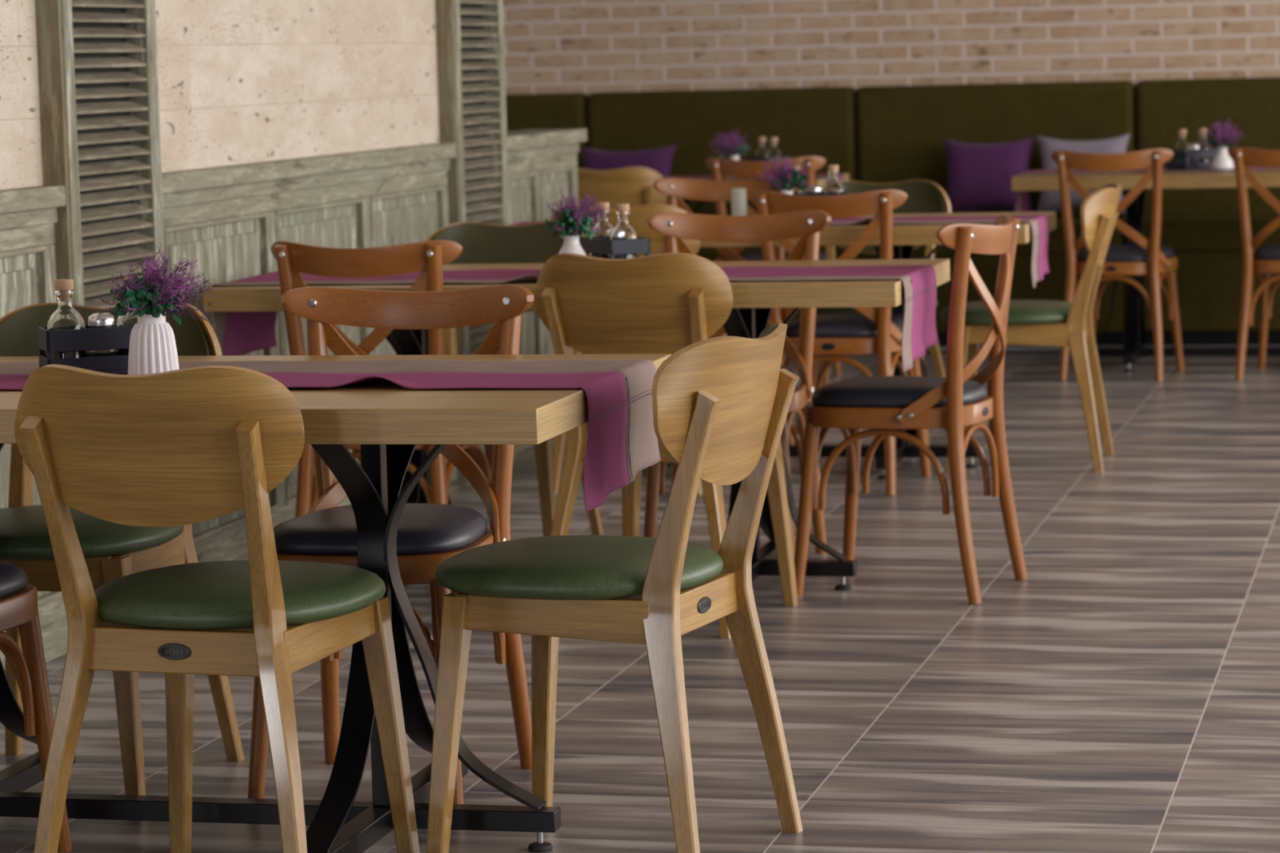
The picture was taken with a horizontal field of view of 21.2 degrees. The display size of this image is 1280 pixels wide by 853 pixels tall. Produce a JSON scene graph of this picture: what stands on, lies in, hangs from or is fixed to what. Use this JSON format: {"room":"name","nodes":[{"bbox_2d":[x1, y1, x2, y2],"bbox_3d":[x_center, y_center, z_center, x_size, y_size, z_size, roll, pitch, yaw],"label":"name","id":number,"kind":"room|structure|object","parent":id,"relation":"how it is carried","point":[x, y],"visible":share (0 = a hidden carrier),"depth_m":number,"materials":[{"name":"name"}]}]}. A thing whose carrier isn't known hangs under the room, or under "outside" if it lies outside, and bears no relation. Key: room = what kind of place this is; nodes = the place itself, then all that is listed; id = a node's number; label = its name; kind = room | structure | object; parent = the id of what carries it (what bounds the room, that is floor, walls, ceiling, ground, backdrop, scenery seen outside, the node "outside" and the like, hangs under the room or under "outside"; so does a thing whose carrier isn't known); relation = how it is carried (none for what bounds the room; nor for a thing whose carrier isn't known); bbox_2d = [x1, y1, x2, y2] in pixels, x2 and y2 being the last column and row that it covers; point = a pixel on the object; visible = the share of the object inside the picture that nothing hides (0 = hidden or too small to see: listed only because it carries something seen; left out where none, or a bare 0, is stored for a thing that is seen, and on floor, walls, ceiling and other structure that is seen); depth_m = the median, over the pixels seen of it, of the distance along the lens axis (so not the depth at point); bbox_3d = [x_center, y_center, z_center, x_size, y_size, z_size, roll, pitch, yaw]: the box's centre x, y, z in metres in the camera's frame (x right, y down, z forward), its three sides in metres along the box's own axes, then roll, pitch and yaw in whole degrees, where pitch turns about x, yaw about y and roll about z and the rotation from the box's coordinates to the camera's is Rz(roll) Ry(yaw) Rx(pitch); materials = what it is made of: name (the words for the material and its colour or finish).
{"room":"restaurant","nodes":[
{"label":"restaurant","id":0,"kind":"room"},
{"bbox_2d":[0,0,439,190],"bbox_3d":[-1.345,-1.071,7.372,0.200,3.100,6.670,0,6,13],"label":"wall","id":1,"kind":"structure","parent":0,"point":[241,82],"depth_m":8.62,"materials":[{"name":"concrete"}]},
{"bbox_2d":[0,185,67,670],"bbox_3d":[-1.598,0.163,5.779,0.051,1.005,3.200,0,6,13],"label":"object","id":2,"kind":"structure","parent":1,"relation":"attached to","point":[28,215],"depth_m":7.15,"materials":[{"name":"wood"}]},
{"bbox_2d":[35,0,73,304],"bbox_3d":[-1.249,-0.807,7.231,0.052,2.600,0.016,0,6,13],"label":"trim","id":3,"kind":"structure","parent":1,"relation":"attached to","point":[48,12],"depth_m":7.24,"materials":[{"name":"beige wood"}]},
{"bbox_2d":[60,0,165,308],"bbox_3d":[-1.184,-0.837,7.497,0.054,2.600,0.535,0,6,13],"label":"louvered shutter","id":4,"kind":"object","parent":1,"relation":"attached to","point":[110,57],"visible":0.36,"depth_m":7.55,"materials":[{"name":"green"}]},
{"bbox_2d":[161,142,457,562],"bbox_3d":[-0.829,-0.208,9.003,0.051,1.005,2.390,0,6,13],"label":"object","id":5,"kind":"structure","parent":1,"relation":"attached to","point":[229,219],"depth_m":8.69,"materials":[{"name":"wood"}]},
{"bbox_2d":[435,0,466,479],"bbox_3d":[-0.573,-1.133,10.067,0.052,2.600,0.016,0,6,13],"label":"trim","id":6,"kind":"structure","parent":1,"relation":"attached to","point":[445,28],"depth_m":10.08,"materials":[{"name":"beige wood"}]},
{"bbox_2d":[453,0,516,458],"bbox_3d":[-0.508,-1.163,10.331,0.054,2.600,0.531,0,6,13],"label":"louvered shutter","id":7,"kind":"object","parent":1,"relation":"attached to","point":[479,39],"visible":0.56,"depth_m":10.42,"materials":[{"name":"green"}]},
{"bbox_2d":[506,128,586,453],"bbox_3d":[-0.388,-0.458,11.192,0.210,1.005,1.030,0,6,13],"label":"wainscoting","id":8,"kind":"structure","parent":1,"relation":"attached to","point":[541,162],"depth_m":11.10,"materials":[{"name":"wood"}]},
{"bbox_2d":[0,353,1279,852],"bbox_3d":[0.700,0.736,5.090,13.000,0.100,20.000,0,6,13],"label":"floor","id":9,"kind":"structure","parent":0,"point":[1122,695],"depth_m":6.78,"materials":[{"name":"brown tile"}]},
{"bbox_2d":[0,561,72,852],"bbox_3d":[-1.160,0.282,5.275,0.462,0.860,0.473,0,6,13],"label":"chair","id":10,"kind":"object","parent":9,"relation":"on","point":[18,597],"visible":0.89,"depth_m":5.41,"materials":[{"name":"orange wood"}]},
{"bbox_2d":[0,561,28,598],"bbox_3d":[-1.156,0.244,5.292,0.355,0.047,0.382,0,6,13],"label":"seat cushion","id":11,"kind":"object","parent":10,"relation":"on","point":[14,584],"depth_m":5.32,"materials":[{"name":"leather"}]},
{"bbox_2d":[0,302,244,795],"bbox_3d":[-1.002,0.215,5.977,0.469,0.829,0.545,0,6,13],"label":"chair","id":12,"kind":"object","parent":9,"relation":"on","point":[111,551],"visible":0.43,"depth_m":5.87,"materials":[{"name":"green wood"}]},
{"bbox_2d":[14,364,419,852],"bbox_3d":[-0.627,0.298,5.126,0.469,0.829,0.545,1,7,19],"label":"chair","id":13,"kind":"object","parent":9,"relation":"on","point":[184,446],"visible":1,"depth_m":4.95,"materials":[{"name":"brown wood"}]},
{"bbox_2d":[0,353,671,852],"bbox_3d":[-0.749,0.298,5.515,1.463,0.750,0.870,0,6,13],"label":"dining table","id":14,"kind":"object","parent":9,"relation":"on","point":[388,420],"visible":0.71,"depth_m":5.39,"materials":[{"name":"brown wood"}]},
{"bbox_2d":[0,359,660,511],"bbox_3d":[-0.746,0.001,5.531,1.493,0.204,0.468,0,6,13],"label":"table runner","id":15,"kind":"object","parent":14,"relation":"on","point":[622,441],"visible":0.7,"depth_m":5.39,"materials":[{"name":"purple fabric"}]},
{"bbox_2d":[37,323,133,373],"bbox_3d":[-0.877,-0.126,5.567,0.192,0.075,0.100,-3,7,-18],"label":"condiment caddy","id":16,"kind":"object","parent":15,"relation":"on","point":[51,342],"visible":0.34,"depth_m":5.51,"materials":[{"name":"black paint"}]},
{"bbox_2d":[46,279,86,359],"bbox_3d":[-0.932,-0.165,5.545,0.063,0.147,0.063,0,6,13],"label":"glass bottle","id":17,"kind":"object","parent":16,"relation":"in","point":[64,317],"visible":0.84,"depth_m":5.53,"materials":[{"name":"clear glass"}]},
{"bbox_2d":[88,312,115,356],"bbox_3d":[-0.875,-0.140,5.560,0.043,0.091,0.043,-1,6,2],"label":"salt shaker","id":18,"kind":"object","parent":16,"relation":"in","point":[106,320],"visible":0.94,"depth_m":5.54,"materials":[{"name":"silver glass"}]},
{"bbox_2d":[115,275,142,355],"bbox_3d":[-0.824,-0.172,5.580,0.063,0.147,0.063,0,6,13],"label":"glass bottle","id":19,"kind":"object","parent":16,"relation":"in","point":[127,320],"visible":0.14,"depth_m":5.56,"materials":[{"name":"clear glass"}]},
{"bbox_2d":[127,312,179,374],"bbox_3d":[-0.775,-0.128,5.431,0.082,0.104,0.082,0,6,13],"label":"ribbed vase","id":20,"kind":"object","parent":15,"relation":"on","point":[152,346],"visible":0.74,"depth_m":5.40,"materials":[{"name":"white ceramic"}]},
{"bbox_2d":[92,242,216,327],"bbox_3d":[-0.772,-0.224,5.416,0.193,0.133,0.170,-3,6,-12],"label":"bunch","id":21,"kind":"object","parent":20,"relation":"in","point":[149,294],"visible":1,"depth_m":5.39,"materials":[{"name":"purple plant"}]},
{"bbox_2d":[271,240,493,517],"bbox_3d":[-0.546,-0.002,7.739,0.462,0.860,0.473,1,7,19],"label":"chair","id":22,"kind":"object","parent":9,"relation":"on","point":[428,257],"visible":0.27,"depth_m":7.51,"materials":[{"name":"orange wood"}]},
{"bbox_2d":[247,284,533,804],"bbox_3d":[-0.432,0.202,5.841,0.462,0.860,0.473,0,6,13],"label":"chair","id":23,"kind":"object","parent":9,"relation":"on","point":[428,535],"visible":0.52,"depth_m":5.94,"materials":[{"name":"orange wood"}]},
{"bbox_2d":[273,502,487,555],"bbox_3d":[-0.439,0.169,5.816,0.355,0.047,0.382,0,6,13],"label":"seat cushion","id":24,"kind":"object","parent":23,"relation":"on","point":[327,528],"depth_m":5.68,"materials":[{"name":"leather"}]},
{"bbox_2d":[426,220,603,536],"bbox_3d":[-0.373,-0.093,8.652,0.469,0.829,0.545,0,6,12],"label":"chair","id":25,"kind":"object","parent":9,"relation":"on","point":[481,242],"visible":0.16,"depth_m":8.83,"materials":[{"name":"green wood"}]},
{"bbox_2d":[506,93,587,168],"bbox_3d":[-0.846,-0.873,14.719,1.172,1.090,0.680,0,6,13],"label":"bench","id":26,"kind":"object","parent":9,"relation":"on","point":[559,110],"visible":0.15,"depth_m":14.77,"materials":[{"name":"green fabric"}]},
{"bbox_2d":[202,258,950,591],"bbox_3d":[-0.107,0.015,7.965,1.575,0.750,0.885,0,6,13],"label":"dining table","id":27,"kind":"object","parent":9,"relation":"on","point":[754,300],"visible":0.3,"depth_m":7.82,"materials":[{"name":"brown wood"}]},
{"bbox_2d":[212,311,277,355],"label":"table runner","id":28,"kind":"object","parent":27,"relation":"on","point":[240,333],"depth_m":7.96,"materials":[{"name":"purple fabric"}]},
{"bbox_2d":[209,271,279,287],"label":"table runner","id":29,"kind":"object","parent":27,"relation":"on","point":[269,278],"depth_m":7.84,"materials":[{"name":"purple fabric"}]},
{"bbox_2d":[300,271,422,284],"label":"table runner","id":30,"kind":"object","parent":27,"relation":"on","point":[411,277],"depth_m":7.80,"materials":[{"name":"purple fabric"}]},
{"bbox_2d":[442,268,541,283],"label":"table runner","id":31,"kind":"object","parent":27,"relation":"on","point":[501,275],"depth_m":7.81,"materials":[{"name":"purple fabric"}]},
{"bbox_2d":[558,235,586,255],"bbox_3d":[-0.155,-0.391,7.782,0.086,0.088,0.086,0,6,13],"label":"vase","id":32,"kind":"object","parent":31,"relation":"on","point":[571,245],"visible":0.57,"depth_m":7.76,"materials":[{"name":"white ceramic"}]},
{"bbox_2d":[537,186,610,240],"bbox_3d":[-0.152,-0.481,7.775,0.170,0.133,0.193,-1,6,4],"label":"bunch","id":33,"kind":"object","parent":32,"relation":"in","point":[575,220],"visible":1,"depth_m":7.75,"materials":[{"name":"purple plant"}]},
{"bbox_2d":[578,235,650,258],"bbox_3d":[-0.060,-0.399,7.882,0.100,0.075,0.192,-4,7,-24],"label":"condiment caddy","id":34,"kind":"object","parent":31,"relation":"on","point":[640,245],"visible":0.32,"depth_m":7.80,"materials":[{"name":"black paint"}]},
{"bbox_2d":[591,202,613,258],"bbox_3d":[-0.085,-0.446,7.929,0.063,0.147,0.063,0,6,13],"label":"glass bottle","id":35,"kind":"object","parent":34,"relation":"in","point":[608,224],"visible":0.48,"depth_m":7.91,"materials":[{"name":"clear glass"}]},
{"bbox_2d":[606,227,613,258],"bbox_3d":[-0.055,-0.414,7.883,0.043,0.091,0.043,-1,6,2],"label":"salt shaker","id":36,"kind":"object","parent":34,"relation":"in","point":[609,231],"visible":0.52,"depth_m":7.87,"materials":[{"name":"clear glass"}]},
{"bbox_2d":[609,204,637,258],"bbox_3d":[-0.038,-0.436,7.827,0.063,0.147,0.063,0,6,13],"label":"glass bottle","id":37,"kind":"object","parent":34,"relation":"in","point":[623,230],"visible":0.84,"depth_m":7.81,"materials":[{"name":"clear glass"}]},
{"bbox_2d":[720,264,937,372],"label":"table runner","id":38,"kind":"object","parent":27,"relation":"on","point":[919,333],"depth_m":7.60,"materials":[{"name":"purple fabric"}]},
{"bbox_2d":[426,322,803,852],"bbox_3d":[-0.044,0.260,5.342,0.545,0.829,0.469,1,7,23],"label":"chair","id":39,"kind":"object","parent":9,"relation":"on","point":[721,405],"visible":1,"depth_m":5.22,"materials":[{"name":"brown wood"}]},
{"bbox_2d":[577,166,666,208],"bbox_3d":[-0.065,-0.599,13.227,0.469,0.829,0.545,0,6,15],"label":"chair","id":40,"kind":"object","parent":9,"relation":"on","point":[633,186],"visible":0.16,"depth_m":12.94,"materials":[{"name":"brown wood"}]},
{"bbox_2d":[549,204,702,494],"bbox_3d":[0.006,-0.244,9.951,0.469,0.829,0.545,0,6,16],"label":"chair","id":41,"kind":"object","parent":9,"relation":"on","point":[637,217],"visible":0.1,"depth_m":9.66,"materials":[{"name":"brown wood"}]},
{"bbox_2d":[534,253,798,639],"bbox_3d":[0.061,0.014,7.573,0.469,0.829,0.545,1,7,23],"label":"chair","id":42,"kind":"object","parent":9,"relation":"on","point":[664,303],"visible":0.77,"depth_m":7.34,"materials":[{"name":"brown wood"}]},
{"bbox_2d":[586,86,857,354],"bbox_3d":[0.299,-0.872,14.446,1.172,1.090,0.680,0,6,13],"label":"bench","id":43,"kind":"object","parent":9,"relation":"on","point":[817,122],"visible":0.21,"depth_m":14.59,"materials":[{"name":"green fabric"}]},
{"bbox_2d":[581,144,676,203],"bbox_3d":[-0.054,-1.036,14.552,0.420,0.321,0.183,0,6,13],"label":"throw cushion","id":44,"kind":"object","parent":43,"relation":"on","point":[660,160],"visible":0.32,"depth_m":14.50,"materials":[{"name":"purple fabric"}]},
{"bbox_2d":[697,245,836,257],"bbox_3d":[0.287,-0.788,14.396,1.172,0.135,0.560,0,6,13],"label":"seat cushion","id":45,"kind":"object","parent":43,"relation":"on","point":[704,252],"depth_m":14.09,"materials":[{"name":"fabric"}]},
{"bbox_2d":[653,176,794,444],"bbox_3d":[0.241,-0.342,10.683,0.462,0.860,0.473,0,6,13],"label":"chair","id":46,"kind":"object","parent":9,"relation":"on","point":[675,189],"visible":0.15,"depth_m":10.86,"materials":[{"name":"orange wood"}]},
{"bbox_2d":[643,209,831,559],"bbox_3d":[0.223,-0.085,8.327,0.462,0.860,0.473,0,6,12],"label":"chair","id":47,"kind":"object","parent":9,"relation":"on","point":[806,224],"visible":0.42,"depth_m":8.45,"materials":[{"name":"orange wood"}]},
{"bbox_2d":[780,365,800,389],"bbox_3d":[0.217,-0.119,8.301,0.355,0.047,0.382,0,6,12],"label":"seat cushion","id":48,"kind":"object","parent":47,"relation":"on","point":[798,367],"depth_m":8.31,"materials":[{"name":"leather"}]},
{"bbox_2d":[662,173,848,213],"bbox_3d":[0.130,-0.617,13.709,1.330,0.750,0.700,0,6,13],"label":"dining table","id":49,"kind":"object","parent":9,"relation":"on","point":[821,182],"visible":0.02,"depth_m":13.63,"materials":[{"name":"brown wood"}]},
{"bbox_2d":[662,175,712,179],"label":"table runner","id":50,"kind":"object","parent":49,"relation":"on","point":[705,177],"depth_m":13.69,"materials":[{"name":"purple fabric"}]},
{"bbox_2d":[725,155,739,177],"bbox_3d":[0.376,-1.031,13.530,0.086,0.088,0.086,0,6,13],"label":"vase","id":51,"kind":"object","parent":50,"relation":"on","point":[734,157],"visible":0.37,"depth_m":13.51,"materials":[{"name":"white ceramic"}]},
{"bbox_2d":[706,127,750,159],"bbox_3d":[0.367,-1.120,13.520,0.170,0.133,0.193,2,7,29],"label":"bunch","id":52,"kind":"object","parent":51,"relation":"in","point":[731,147],"visible":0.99,"depth_m":13.50,"materials":[{"name":"purple plant"}]},
{"bbox_2d":[814,173,829,182],"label":"table runner","id":53,"kind":"object","parent":49,"relation":"on","point":[827,175],"depth_m":13.44,"materials":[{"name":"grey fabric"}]},
{"bbox_2d":[746,156,790,161],"bbox_3d":[0.511,-1.034,13.580,0.100,0.075,0.192,-4,7,-22],"label":"condiment caddy","id":54,"kind":"object","parent":53,"relation":"on","point":[748,158],"visible":0.26,"depth_m":13.51,"materials":[{"name":"black paint"}]},
{"bbox_2d":[754,137,768,157],"bbox_3d":[0.488,-1.082,13.627,0.063,0.147,0.063,0,6,13],"label":"glass bottle","id":55,"kind":"object","parent":54,"relation":"in","point":[762,152],"visible":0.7,"depth_m":13.61,"materials":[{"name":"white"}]},
{"bbox_2d":[766,137,782,157],"bbox_3d":[0.532,-1.071,13.524,0.063,0.147,0.063,0,6,13],"label":"glass bottle","id":56,"kind":"object","parent":54,"relation":"in","point":[773,153],"visible":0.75,"depth_m":13.50,"materials":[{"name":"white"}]},
{"bbox_2d":[837,173,844,181],"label":"table runner","id":57,"kind":"object","parent":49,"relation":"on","point":[840,176],"depth_m":13.62,"materials":[{"name":"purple fabric"}]},
{"bbox_2d":[706,155,841,375],"bbox_3d":[0.522,-0.598,12.965,0.462,0.860,0.473,0,6,16],"label":"chair","id":58,"kind":"object","parent":9,"relation":"on","point":[721,168],"visible":0.26,"depth_m":12.74,"materials":[{"name":"orange wood"}]},
{"bbox_2d":[739,251,826,261],"bbox_3d":[0.528,-0.637,12.982,0.355,0.047,0.382,0,6,16],"label":"seat cushion","id":59,"kind":"object","parent":58,"relation":"on","point":[756,256],"depth_m":12.90,"materials":[{"name":"leather"}]},
{"bbox_2d":[533,211,1056,479],"bbox_3d":[0.416,-0.237,10.156,1.575,0.750,0.840,0,6,13],"label":"dining table","id":60,"kind":"object","parent":9,"relation":"on","point":[904,236],"visible":0.21,"depth_m":9.97,"materials":[{"name":"brown wood"}]},
{"bbox_2d":[828,217,873,225],"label":"table runner","id":61,"kind":"object","parent":60,"relation":"on","point":[843,221],"depth_m":9.86,"materials":[{"name":"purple fabric"}]},
{"bbox_2d":[731,187,746,215],"bbox_3d":[0.292,-0.654,10.055,0.046,0.095,0.046,0,6,13],"label":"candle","id":62,"kind":"object","parent":61,"relation":"on","point":[739,195],"visible":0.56,"depth_m":10.04,"materials":[{"name":"white wax"}]},
{"bbox_2d":[780,189,792,194],"bbox_3d":[0.431,-0.649,10.012,0.086,0.088,0.086,0,6,13],"label":"vase","id":63,"kind":"object","parent":61,"relation":"on","point":[787,192],"visible":0.2,"depth_m":9.99,"materials":[{"name":"white ceramic"}]},
{"bbox_2d":[753,151,817,192],"bbox_3d":[0.427,-0.739,10.009,0.193,0.133,0.170,1,7,19],"label":"bunch","id":64,"kind":"object","parent":63,"relation":"in","point":[789,178],"visible":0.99,"depth_m":9.99,"materials":[{"name":"purple plant"}]},
{"bbox_2d":[792,191,848,195],"bbox_3d":[0.517,-0.656,10.105,0.192,0.075,0.100,-1,6,8],"label":"condiment caddy","id":65,"kind":"object","parent":61,"relation":"on","point":[806,193],"visible":0.11,"depth_m":10.05,"materials":[{"name":"black paint"}]},
{"bbox_2d":[786,165,805,193],"bbox_3d":[0.460,-0.698,10.108,0.063,0.147,0.063,0,6,13],"label":"glass bottle","id":66,"kind":"object","parent":65,"relation":"in","point":[795,190],"visible":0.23,"depth_m":10.08,"materials":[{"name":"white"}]},
{"bbox_2d":[807,184,822,192],"bbox_3d":[0.516,-0.670,10.097,0.043,0.091,0.043,-1,6,2],"label":"salt shaker","id":67,"kind":"object","parent":65,"relation":"in","point":[811,189],"visible":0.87,"depth_m":10.08,"materials":[{"name":"silver glass"}]},
{"bbox_2d":[822,164,844,192],"bbox_3d":[0.572,-0.699,10.092,0.063,0.147,0.063,0,6,13],"label":"glass bottle","id":68,"kind":"object","parent":65,"relation":"in","point":[833,185],"visible":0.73,"depth_m":10.07,"materials":[{"name":"clear glass"}]},
{"bbox_2d":[892,216,997,223],"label":"table runner","id":69,"kind":"object","parent":60,"relation":"on","point":[917,220],"depth_m":9.83,"materials":[{"name":"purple fabric"}]},
{"bbox_2d":[1010,213,1049,288],"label":"table runner","id":70,"kind":"object","parent":60,"relation":"on","point":[1040,231],"depth_m":9.79,"materials":[{"name":"purple fabric"}]},
{"bbox_2d":[750,189,931,495],"bbox_3d":[0.590,-0.256,9.807,0.462,0.860,0.473,1,7,19],"label":"chair","id":71,"kind":"object","parent":9,"relation":"on","point":[870,331],"visible":0.6,"depth_m":9.62,"materials":[{"name":"orange wood"}]},
{"bbox_2d":[786,313,903,337],"bbox_3d":[0.597,-0.294,9.824,0.355,0.047,0.382,1,7,19],"label":"seat cushion","id":72,"kind":"object","parent":71,"relation":"on","point":[837,325],"depth_m":9.66,"materials":[{"name":"leather"}]},
{"bbox_2d":[795,179,951,444],"bbox_3d":[0.732,-0.355,10.805,0.469,0.829,0.545,0,6,13],"label":"chair","id":73,"kind":"object","parent":9,"relation":"on","point":[924,196],"visible":0.24,"depth_m":10.94,"materials":[{"name":"brown wood"}]},
{"bbox_2d":[794,214,1027,604],"bbox_3d":[0.624,-0.048,7.894,0.473,0.860,0.462,1,7,23],"label":"chair","id":74,"kind":"object","parent":9,"relation":"on","point":[883,405],"visible":1,"depth_m":7.77,"materials":[{"name":"orange wood"}]},
{"bbox_2d":[811,375,986,407],"bbox_3d":[0.603,-0.085,7.899,0.382,0.047,0.355,1,7,23],"label":"seat cushion","id":75,"kind":"object","parent":74,"relation":"on","point":[890,391],"depth_m":7.77,"materials":[{"name":"leather"}]},
{"bbox_2d":[835,80,1135,354],"bbox_3d":[1.444,-0.871,14.173,1.172,1.090,0.680,0,6,13],"label":"bench","id":76,"kind":"object","parent":9,"relation":"on","point":[901,131],"visible":0.34,"depth_m":14.29,"materials":[{"name":"green fabric"}]},
{"bbox_2d":[835,214,1126,256],"bbox_3d":[1.432,-0.788,14.123,1.172,0.135,0.560,0,6,13],"label":"seat cushion","id":77,"kind":"object","parent":76,"relation":"on","point":[1056,246],"depth_m":13.80,"materials":[{"name":"green fabric"}]},
{"bbox_2d":[942,137,1035,213],"bbox_3d":[1.448,-1.036,14.200,0.385,0.322,0.189,0,6,13],"label":"throw cushion","id":78,"kind":"object","parent":76,"relation":"on","point":[980,176],"visible":0.86,"depth_m":14.14,"materials":[{"name":"purple fabric"}]},
{"bbox_2d":[1036,133,1129,213],"bbox_3d":[1.829,-1.040,14.104,0.385,0.330,0.185,0,6,13],"label":"throw cushion","id":79,"kind":"object","parent":76,"relation":"on","point":[1050,200],"visible":0.41,"depth_m":14.06,"materials":[{"name":"grey fabric"}]},
{"bbox_2d":[939,183,1121,472],"bbox_3d":[1.168,-0.301,10.208,0.545,0.829,0.469,0,6,12],"label":"chair","id":80,"kind":"object","parent":9,"relation":"on","point":[1029,322],"visible":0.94,"depth_m":10.02,"materials":[{"name":"brown wood"}]},
{"bbox_2d":[1050,148,1184,382],"bbox_3d":[1.808,-0.615,12.822,0.462,0.860,0.473,1,7,20],"label":"chair","id":81,"kind":"object","parent":9,"relation":"on","point":[1150,259],"visible":0.87,"depth_m":12.64,"materials":[{"name":"orange wood"}]},
{"bbox_2d":[1075,244,1173,262],"bbox_3d":[1.815,-0.653,12.839,0.355,0.047,0.382,1,7,20],"label":"seat cushion","id":82,"kind":"object","parent":81,"relation":"on","point":[1116,253],"depth_m":12.67,"materials":[{"name":"leather"}]},
{"bbox_2d":[1011,166,1279,372],"bbox_3d":[2.253,-0.614,13.192,1.540,0.750,0.720,0,6,13],"label":"dining table","id":83,"kind":"object","parent":9,"relation":"on","point":[1135,347],"visible":0.65,"depth_m":13.06,"materials":[{"name":"brown wood"}]},
{"bbox_2d":[1016,170,1057,175],"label":"table runner","id":84,"kind":"object","parent":83,"relation":"on","point":[1028,172],"depth_m":13.26,"materials":[{"name":"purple fabric"}]},
{"bbox_2d":[1071,168,1147,173],"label":"table runner","id":85,"kind":"object","parent":83,"relation":"on","point":[1075,171],"depth_m":13.17,"materials":[{"name":"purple fabric"}]},
{"bbox_2d":[1162,167,1235,172],"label":"table runner","id":86,"kind":"object","parent":83,"relation":"on","point":[1164,170],"depth_m":13.08,"materials":[{"name":"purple fabric"}]},
{"bbox_2d":[1166,148,1217,169],"bbox_3d":[2.135,-1.033,13.192,0.192,0.075,0.100,-6,8,-38],"label":"condiment caddy","id":87,"kind":"object","parent":86,"relation":"on","point":[1211,153],"visible":0.72,"depth_m":13.14,"materials":[{"name":"black paint"}]},
{"bbox_2d":[1174,128,1191,162],"bbox_3d":[2.090,-1.070,13.153,0.063,0.147,0.063,0,6,13],"label":"glass bottle","id":88,"kind":"object","parent":87,"relation":"in","point":[1182,144],"visible":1,"depth_m":13.13,"materials":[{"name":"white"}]},
{"bbox_2d":[1189,143,1199,161],"bbox_3d":[2.139,-1.047,13.186,0.043,0.091,0.043,-1,6,2],"label":"salt shaker","id":89,"kind":"object","parent":87,"relation":"in","point":[1193,146],"visible":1,"depth_m":13.17,"materials":[{"name":"clear glass"}]},
{"bbox_2d":[1196,128,1210,161],"bbox_3d":[2.179,-1.080,13.223,0.063,0.147,0.063,0,6,13],"label":"glass bottle","id":90,"kind":"object","parent":87,"relation":"in","point":[1202,135],"visible":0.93,"depth_m":13.20,"materials":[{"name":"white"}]},
{"bbox_2d":[1211,146,1234,169],"bbox_3d":[2.230,-1.028,13.077,0.086,0.088,0.086,0,6,13],"label":"vase","id":91,"kind":"object","parent":86,"relation":"on","point":[1221,161],"visible":0.96,"depth_m":13.05,"materials":[{"name":"white ceramic"}]},
{"bbox_2d":[1199,117,1248,150],"bbox_3d":[2.226,-1.117,13.061,0.170,0.133,0.193,-7,8,-39],"label":"bunch","id":92,"kind":"object","parent":91,"relation":"in","point":[1216,138],"visible":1,"depth_m":13.04,"materials":[{"name":"purple plant"}]},
{"bbox_2d":[1248,166,1279,170],"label":"table runner","id":93,"kind":"object","parent":83,"relation":"on","point":[1253,168],"depth_m":13.05,"materials":[{"name":"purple fabric"}]},
{"bbox_2d":[1124,76,1279,346],"bbox_3d":[2.589,-0.870,13.899,1.172,1.090,0.680,0,6,13],"label":"bench","id":94,"kind":"object","parent":9,"relation":"on","point":[1201,226],"visible":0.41,"depth_m":14.04,"materials":[{"name":"green fabric"}]},
{"bbox_2d":[1124,213,1279,253],"bbox_3d":[2.577,-0.787,13.850,1.172,0.135,0.560,0,6,13],"label":"seat cushion","id":95,"kind":"object","parent":94,"relation":"on","point":[1182,233],"depth_m":13.65,"materials":[{"name":"green fabric"}]},
{"bbox_2d":[1226,146,1279,380],"bbox_3d":[2.440,-0.614,12.671,0.462,0.860,0.473,1,7,20],"label":"chair","id":96,"kind":"object","parent":9,"relation":"on","point":[1264,260],"visible":1,"depth_m":12.55,"materials":[{"name":"orange wood"}]},
{"bbox_2d":[1253,243,1279,260],"bbox_3d":[2.447,-0.653,12.688,0.355,0.047,0.382,1,7,20],"label":"seat cushion","id":97,"kind":"object","parent":96,"relation":"on","point":[1268,251],"depth_m":12.57,"materials":[{"name":"leather"}]},
{"bbox_2d":[502,0,1279,96],"bbox_3d":[2.870,-1.919,14.177,13.000,3.100,0.200,0,6,13],"label":"wall","id":98,"kind":"structure","parent":0,"point":[588,47],"depth_m":14.55,"materials":[{"name":"brick"}]},
{"bbox_2d":[1015,191,1028,212],"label":"table runner","id":99,"kind":"object","parent":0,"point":[1021,205],"depth_m":13.33,"materials":[{"name":"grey fabric"}]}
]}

